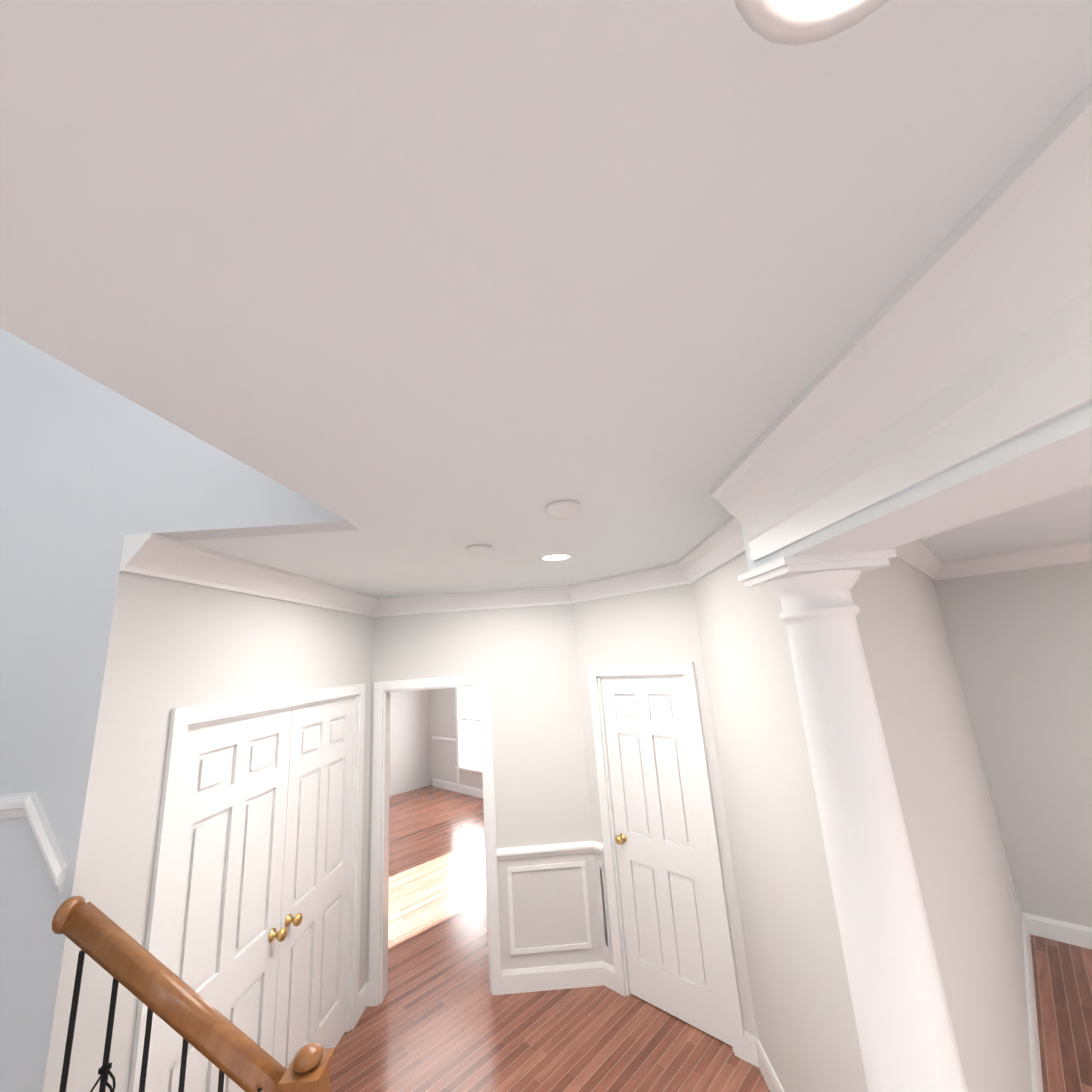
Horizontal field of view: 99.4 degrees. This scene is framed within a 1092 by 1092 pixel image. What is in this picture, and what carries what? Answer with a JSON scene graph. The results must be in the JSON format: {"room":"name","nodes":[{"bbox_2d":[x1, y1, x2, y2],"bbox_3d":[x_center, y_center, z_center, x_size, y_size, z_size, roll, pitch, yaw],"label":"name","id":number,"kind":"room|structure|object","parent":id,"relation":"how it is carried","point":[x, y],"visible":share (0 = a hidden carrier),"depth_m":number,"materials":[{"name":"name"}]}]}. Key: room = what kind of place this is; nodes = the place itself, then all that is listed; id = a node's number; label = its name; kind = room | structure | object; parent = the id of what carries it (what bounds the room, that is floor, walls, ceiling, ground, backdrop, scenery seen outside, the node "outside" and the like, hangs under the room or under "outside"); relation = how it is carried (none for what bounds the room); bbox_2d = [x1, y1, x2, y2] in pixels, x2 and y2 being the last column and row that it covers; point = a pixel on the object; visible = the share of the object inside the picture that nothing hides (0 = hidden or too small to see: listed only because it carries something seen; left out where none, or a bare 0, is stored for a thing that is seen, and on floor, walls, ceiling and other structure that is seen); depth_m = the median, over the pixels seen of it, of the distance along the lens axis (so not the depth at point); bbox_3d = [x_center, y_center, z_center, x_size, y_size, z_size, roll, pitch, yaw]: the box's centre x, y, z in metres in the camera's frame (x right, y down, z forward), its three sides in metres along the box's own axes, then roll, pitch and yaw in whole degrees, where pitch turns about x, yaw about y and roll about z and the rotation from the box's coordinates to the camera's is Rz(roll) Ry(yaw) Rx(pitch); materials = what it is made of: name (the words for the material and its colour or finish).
{"room":"entrance hall","nodes":[
{"label":"entrance hall","id":0,"kind":"room"},
{"bbox_2d":[0,328,359,1091],"bbox_3d":[-1.602,-0.276,1.825,1.277,6.000,1.283,-17,-18,42],"label":"wall","id":1,"kind":"structure","parent":0,"point":[92,474],"depth_m":1.68,"materials":[{"name":"white paint"}]},
{"bbox_2d":[42,571,371,1091],"bbox_3d":[-1.446,1.535,2.419,1.471,2.740,1.688,-17,-18,42],"label":"wall","id":2,"kind":"structure","parent":0,"point":[173,644],"depth_m":1.73,"materials":[{"name":"white paint"}]},
{"bbox_2d":[128,683,364,1091],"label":"closet door","id":3,"kind":"structure","parent":2,"relation":"in","point":[253,926],"depth_m":2.29,"materials":[{"name":"white wood"}]},
{"bbox_2d":[389,689,430,796],"bbox_3d":[-3.232,2.544,6.092,3.120,2.740,5.680,-17,-18,42],"label":"wall","id":4,"kind":"structure","parent":0,"point":[410,770],"depth_m":8.63,"materials":[{"name":"white paint"}]},
{"bbox_2d":[0,736,603,892],"bbox_3d":[-2.385,1.425,3.437,7.915,1.947,8.510,-17,-18,42],"label":"trim","id":5,"kind":"structure","parent":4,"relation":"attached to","point":[28,805],"depth_m":1.47,"materials":[{"name":"white wood"}]},
{"bbox_2d":[358,778,1091,1091],"bbox_3d":[0.399,2.297,0.532,15.400,0.130,8.510,-17,-18,42],"label":"baseboard","id":6,"kind":"structure","parent":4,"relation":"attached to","point":[557,977],"depth_m":3.15,"materials":[{"name":"white wood"}]},
{"bbox_2d":[366,604,602,981],"bbox_3d":[-0.504,1.734,3.525,1.235,2.740,1.235,-17,-18,42],"label":"wall","id":7,"kind":"structure","parent":0,"point":[526,658],"depth_m":3.52,"materials":[{"name":"white paint"}]},
{"bbox_2d":[368,674,501,1006],"bbox_3d":[-0.818,2.056,3.398,0.684,2.100,0.683,-17,-18,42],"label":"door frame","id":8,"kind":"structure","parent":7,"relation":"in","point":[378,952],"depth_m":3.38,"materials":[{"name":"white wood"}]},
{"bbox_2d":[507,861,610,954],"bbox_3d":[0.080,2.537,3.243,0.525,0.530,0.453,-17,-18,42],"label":"trim","id":9,"kind":"structure","parent":7,"relation":"attached to","point":[514,951],"depth_m":3.25,"materials":[{"name":"white wood"}]},
{"bbox_2d":[0,0,1091,597],"bbox_3d":[-1.621,-0.776,-0.497,15.800,0.410,13.800,-17,-18,42],"label":"ceiling","id":10,"kind":"structure","parent":0,"point":[420,294],"depth_m":0.60,"materials":[{"name":"white paint"}]},
{"bbox_2d":[466,545,491,555],"bbox_3d":[-0.328,0.026,2.268,0.130,0.036,0.130,-17,-18,42],"label":"smoke detector","id":11,"kind":"object","parent":10,"relation":"attached to","point":[478,550],"visible":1,"depth_m":2.23,"materials":[{"name":"white plastic"}]},
{"bbox_2d":[539,553,572,560],"bbox_3d":[0.056,0.063,2.590,0.190,0.010,0.190,-17,-18,42],"label":"recessed light","id":12,"kind":"object","parent":10,"relation":"in","point":[554,556],"visible":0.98,"depth_m":2.58,"materials":[{"name":"white plastic"}]},
{"bbox_2d":[546,500,580,517],"bbox_3d":[0.065,-0.133,1.721,0.130,0.036,0.130,-17,-18,42],"label":"smoke detector","id":13,"kind":"object","parent":10,"relation":"attached to","point":[562,508],"visible":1,"depth_m":1.68,"materials":[{"name":"white plastic"}]},
{"bbox_2d":[734,0,888,45],"bbox_3d":[0.233,-0.490,0.340,0.190,0.010,0.190,-17,-18,42],"label":"recessed light","id":14,"kind":"object","parent":10,"relation":"in","point":[775,21],"visible":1,"depth_m":0.41,"materials":[{"name":"white"}]},
{"bbox_2d":[740,402,1091,570],"bbox_3d":[0.851,-0.331,0.561,1.839,0.300,1.926,-17,-18,42],"label":"beam","id":15,"kind":"structure","parent":10,"relation":"attached to","point":[1049,459],"depth_m":0.88,"materials":[{"name":"white paint"}]},
{"bbox_2d":[573,583,756,1036],"bbox_3d":[0.723,1.563,3.178,1.050,2.740,0.120,-17,-18,42],"label":"wall","id":16,"kind":"structure","parent":0,"point":[657,626],"depth_m":3.22,"materials":[{"name":"white paint"}]},
{"bbox_2d":[120,81,1091,616],"bbox_3d":[3.025,-0.461,0.731,10.760,0.270,5.220,-17,-18,42],"label":"crown molding","id":17,"kind":"structure","parent":16,"relation":"attached to","point":[970,339],"depth_m":0.83,"materials":[{"name":"white"}]},
{"bbox_2d":[588,662,746,1061],"bbox_3d":[0.742,1.866,3.072,0.870,2.100,0.169,-17,-18,42],"label":"hall door","id":18,"kind":"structure","parent":16,"relation":"in","point":[675,946],"depth_m":3.02,"materials":[{"name":"white wood"}]},
{"bbox_2d":[329,785,1091,1091],"bbox_3d":[-1.769,2.229,-0.931,17.500,0.120,14.700,-17,-18,42],"label":"floor","id":19,"kind":"structure","parent":0,"point":[440,1018],"depth_m":2.86,"materials":[{"name":"brown wood"}]},
{"bbox_2d":[52,896,334,1091],"bbox_3d":[-2.068,0.797,0.341,1.968,3.291,3.649,-17,-18,42],"label":"stair railing","id":20,"kind":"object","parent":19,"relation":"on","point":[204,1027],"depth_m":1.32,"materials":[{"name":"brown wood"}]},
{"bbox_2d":[738,549,967,1091],"bbox_3d":[0.967,1.244,1.275,0.481,2.440,0.481,-17,-18,42],"label":"column","id":21,"kind":"structure","parent":19,"relation":"on","point":[906,1036],"depth_m":1.30,"materials":[{"name":"white"}]},
{"bbox_2d":[430,561,1091,927],"bbox_3d":[2.978,1.654,4.225,16.600,2.740,0.150,-17,-18,42],"label":"wall","id":22,"kind":"structure","parent":0,"point":[1020,641],"depth_m":3.49,"materials":[{"name":"white paint"}]},
{"bbox_2d":[455,686,481,792],"bbox_3d":[-1.241,3.226,8.084,1.020,2.070,0.145,-17,-18,42],"label":"window","id":23,"kind":"structure","parent":22,"relation":"in","point":[471,720],"depth_m":8.24,"materials":[{"name":"white"}]},
{"bbox_2d":[692,553,1031,1091],"bbox_3d":[1.866,1.407,2.866,1.060,2.740,3.380,-17,-18,42],"label":"wall","id":24,"kind":"structure","parent":0,"point":[806,1029],"depth_m":2.05,"materials":[{"name":"white paint"}]},
{"bbox_2d":[1008,886,1014,910],"bbox_3d":[3.113,2.356,3.097,0.006,0.120,0.075,-17,-18,42],"label":"outlet","id":25,"kind":"object","parent":24,"relation":"attached to","point":[1011,899],"visible":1,"depth_m":3.08,"materials":[{"name":"white plastic"}]}
]}

